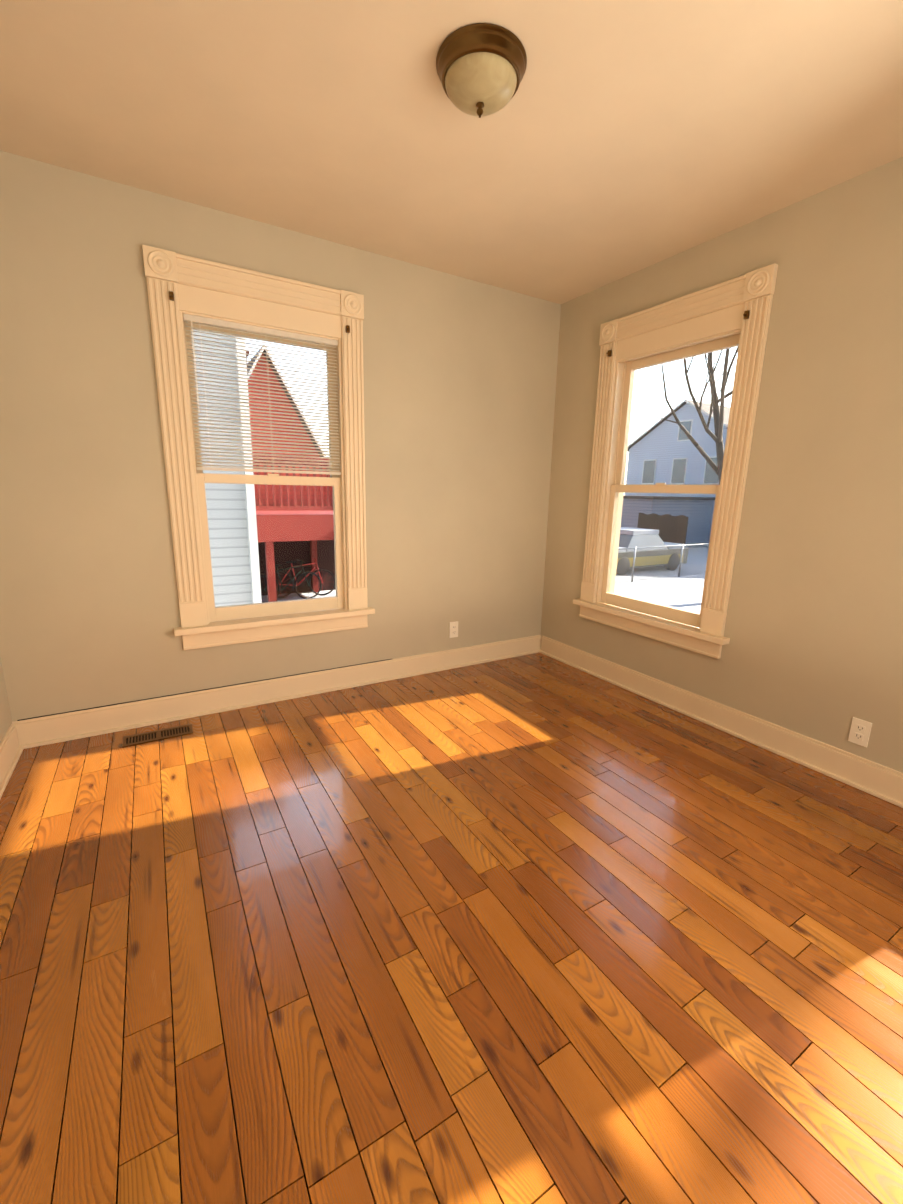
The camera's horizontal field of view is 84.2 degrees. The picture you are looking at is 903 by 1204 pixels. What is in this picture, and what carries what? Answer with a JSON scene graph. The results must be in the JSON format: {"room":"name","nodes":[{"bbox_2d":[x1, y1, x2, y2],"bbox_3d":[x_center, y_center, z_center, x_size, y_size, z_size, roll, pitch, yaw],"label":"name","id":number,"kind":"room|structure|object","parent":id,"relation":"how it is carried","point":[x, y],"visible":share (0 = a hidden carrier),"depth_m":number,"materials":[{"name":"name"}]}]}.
{"room":"empty bedroom","nodes":[
{"label":"empty bedroom","id":0,"kind":"room"},
{"bbox_2d":[0,658,11,742],"bbox_3d":[-1.026,-0.100,0.269,0.160,2.550,4.370,-6,15,-30],"label":"wall","id":1,"kind":"structure","parent":0,"point":[5,719],"depth_m":2.29,"materials":[{"name":"paint"}]},
{"bbox_2d":[0,724,23,798],"bbox_3d":[-0.961,1.070,0.567,0.030,0.140,4.340,-6,15,-30],"label":"baseboard","id":2,"kind":"structure","parent":1,"relation":"attached to","point":[11,750],"depth_m":2.22,"materials":[{"name":"paint"}]},
{"bbox_2d":[0,150,560,720],"bbox_3d":[-0.706,-0.708,3.029,3.598,2.550,0.160,-6,15,-30],"label":"wall","id":3,"kind":"structure","parent":0,"point":[460,376],"depth_m":2.56,"materials":[{"name":"paint"}]},
{"bbox_2d":[142,245,374,649],"bbox_3d":[-1.018,-0.748,2.821,1.120,1.925,0.272,-6,15,-30],"label":"window","id":4,"kind":"structure","parent":3,"relation":"in","point":[179,286],"depth_m":2.68,"materials":[{"name":"paint"}]},
{"bbox_2d":[183,314,340,474],"bbox_3d":[-0.981,-1.076,2.696,0.766,0.730,0.031,-6,15,-30],"label":"window blind","id":5,"kind":"object","parent":4,"relation":"attached to","point":[211,322],"visible":0.92,"depth_m":2.67,"materials":[{"name":"white plastic"}]},
{"bbox_2d":[12,635,541,748],"bbox_3d":[-0.683,0.486,3.211,3.278,0.142,0.030,-6,15,-30],"label":"baseboard","id":6,"kind":"structure","parent":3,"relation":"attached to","point":[58,727],"depth_m":2.91,"materials":[{"name":"paint"}]},
{"bbox_2d":[449,621,457,637],"bbox_3d":[0.018,0.199,3.583,0.070,0.115,0.009,-6,15,-30],"label":"electrical outlet","id":7,"kind":"object","parent":3,"relation":"attached to","point":[453,630],"visible":1,"depth_m":3.58,"materials":[{"name":"beige plastic"}]},
{"bbox_2d":[0,653,902,1203],"bbox_3d":[0.423,1.081,1.433,3.598,0.200,4.690,-6,15,-30],"label":"floor","id":8,"kind":"structure","parent":0,"point":[534,929],"depth_m":1.37,"materials":[{"name":"brown wood"}]},
{"bbox_2d":[122,724,192,746],"bbox_3d":[-1.504,0.682,2.564,0.310,0.006,0.116,-6,15,-30],"label":"floor vent","id":9,"kind":"object","parent":8,"relation":"in","point":[151,736],"visible":1,"depth_m":2.56,"materials":[{"name":"brown metal"}]},
{"bbox_2d":[0,0,902,303],"bbox_3d":[0.480,-1.578,0.840,3.598,0.150,4.690,-6,15,-30],"label":"ceiling","id":10,"kind":"structure","parent":0,"point":[612,140],"depth_m":1.77,"materials":[{"name":"paint"}]},
{"bbox_2d":[436,23,526,117],"bbox_3d":[0.091,-1.597,1.561,0.280,0.143,0.280,-6,15,-30],"label":"ceiling light","id":11,"kind":"object","parent":10,"relation":"attached to","point":[481,68],"visible":1,"depth_m":1.49,"materials":[{"name":"beige glass"}]},
{"bbox_2d":[541,157,902,772],"bbox_3d":[1.929,-0.422,1.998,0.160,2.550,4.370,-6,15,-30],"label":"wall","id":12,"kind":"structure","parent":0,"point":[813,632],"depth_m":2.31,"materials":[{"name":"paint"}]},
{"bbox_2d":[573,263,777,658],"bbox_3d":[1.294,-0.740,3.011,0.272,1.925,1.120,-6,15,-30],"label":"window","id":13,"kind":"structure","parent":12,"relation":"in","point":[732,313],"depth_m":2.88,"materials":[{"name":"paint"}]},
{"bbox_2d":[539,636,902,807],"bbox_3d":[1.829,0.766,2.200,0.030,0.140,4.340,-6,15,-30],"label":"baseboard","id":14,"kind":"structure","parent":12,"relation":"attached to","point":[880,781],"depth_m":2.62,"materials":[{"name":"paint"}]},
{"bbox_2d":[848,717,871,747],"bbox_3d":[1.812,0.578,2.216,0.009,0.115,0.070,-6,15,-30],"label":"electrical outlet","id":15,"kind":"object","parent":12,"relation":"attached to","point":[860,731],"visible":1,"depth_m":2.21,"materials":[{"name":"beige plastic"}]},
{"label":"outside","id":16,"kind":"structure","parent":0,"visible":0},
{"bbox_2d":[261,542,708,612],"bbox_3d":[6.738,-2.948,27.249,200.000,0.300,200.000,-6,15,-30],"label":"ground","id":17,"kind":"structure","parent":16,"point":[680,589],"depth_m":15.41,"materials":[{"name":"white snow"}]},
{"bbox_2d":[191,330,261,606],"bbox_3d":[-7.220,-0.949,5.088,9.750,4.848,2.800,-6,15,-30],"label":"house","id":18,"kind":"structure","parent":17,"relation":"on","point":[251,539],"depth_m":6.27,"materials":[{"name":"white wood"}]},
{"bbox_2d":[246,344,332,505],"bbox_3d":[-7.291,-4.331,17.157,4.700,6.198,10.600,-6,15,-30],"label":"house","id":19,"kind":"structure","parent":17,"relation":"on","point":[277,492],"depth_m":12.91,"materials":[{"name":"red wood"}]},
{"bbox_2d":[260,559,321,602],"bbox_3d":[-4.051,-0.509,12.282,1.741,0.989,0.520,-6,15,-30],"label":"bicycle","id":20,"kind":"object","parent":17,"relation":"on","point":[277,582],"depth_m":12.37,"materials":[{"name":"grey metal"}]},
{"bbox_2d":[252,455,335,601],"bbox_3d":[-2.535,-1.348,10.779,6.080,3.348,5.810,-6,15,-30],"label":"porch","id":21,"kind":"object","parent":17,"relation":"on","point":[274,526],"depth_m":9.87,"materials":[{"name":"red wood"}]},
{"bbox_2d":[265,557,334,597],"bbox_3d":[-3.830,-0.613,12.770,1.729,0.990,0.518,-6,15,-30],"label":"bicycle","id":22,"kind":"object","parent":17,"relation":"on","point":[290,576],"depth_m":12.82,"materials":[{"name":"red"}]},
{"bbox_2d":[616,527,688,574],"bbox_3d":[6.702,-1.984,18.729,4.412,1.520,1.860,-6,15,-30],"label":"car","id":23,"kind":"object","parent":17,"relation":"on","point":[654,538],"depth_m":17.97,"materials":[{"name":"grey paint"}]},
{"bbox_2d":[616,543,708,581],"bbox_3d":[7.897,-1.432,17.198,9.800,1.158,0.060,-6,15,-30],"label":"fence","id":24,"kind":"object","parent":17,"relation":"on","point":[681,559],"depth_m":16.69,"materials":[{"name":"grey metal"}]},
{"bbox_2d":[637,513,688,543],"bbox_3d":[9.285,-2.923,22.186,0.080,1.955,2.515,-6,15,-30],"label":"fence","id":25,"kind":"object","parent":17,"relation":"on","point":[683,519],"depth_m":21.79,"materials":[{"name":"brown wood"}]},
{"bbox_2d":[620,495,714,548],"bbox_3d":[10.334,-4.738,28.725,5.400,2.698,6.900,-6,15,-30],"label":"garage","id":26,"kind":"structure","parent":17,"relation":"on","point":[705,508],"depth_m":25.94,"materials":[{"name":"grey"}]},
{"bbox_2d":[625,400,729,541],"bbox_3d":[19.082,-8.962,34.866,10.600,8.638,9.000,-6,15,-30],"label":"house","id":27,"kind":"structure","parent":17,"relation":"on","point":[686,463],"depth_m":32.32,"materials":[{"name":"grey wood"}]},
{"bbox_2d":[652,347,737,484],"bbox_3d":[6.435,-6.629,12.688,8.121,13.223,6.134,-6,15,-30],"label":"tree","id":28,"kind":"object","parent":17,"relation":"on","point":[717,428],"depth_m":12.59,"materials":[{"name":"brown plant"}]}
]}

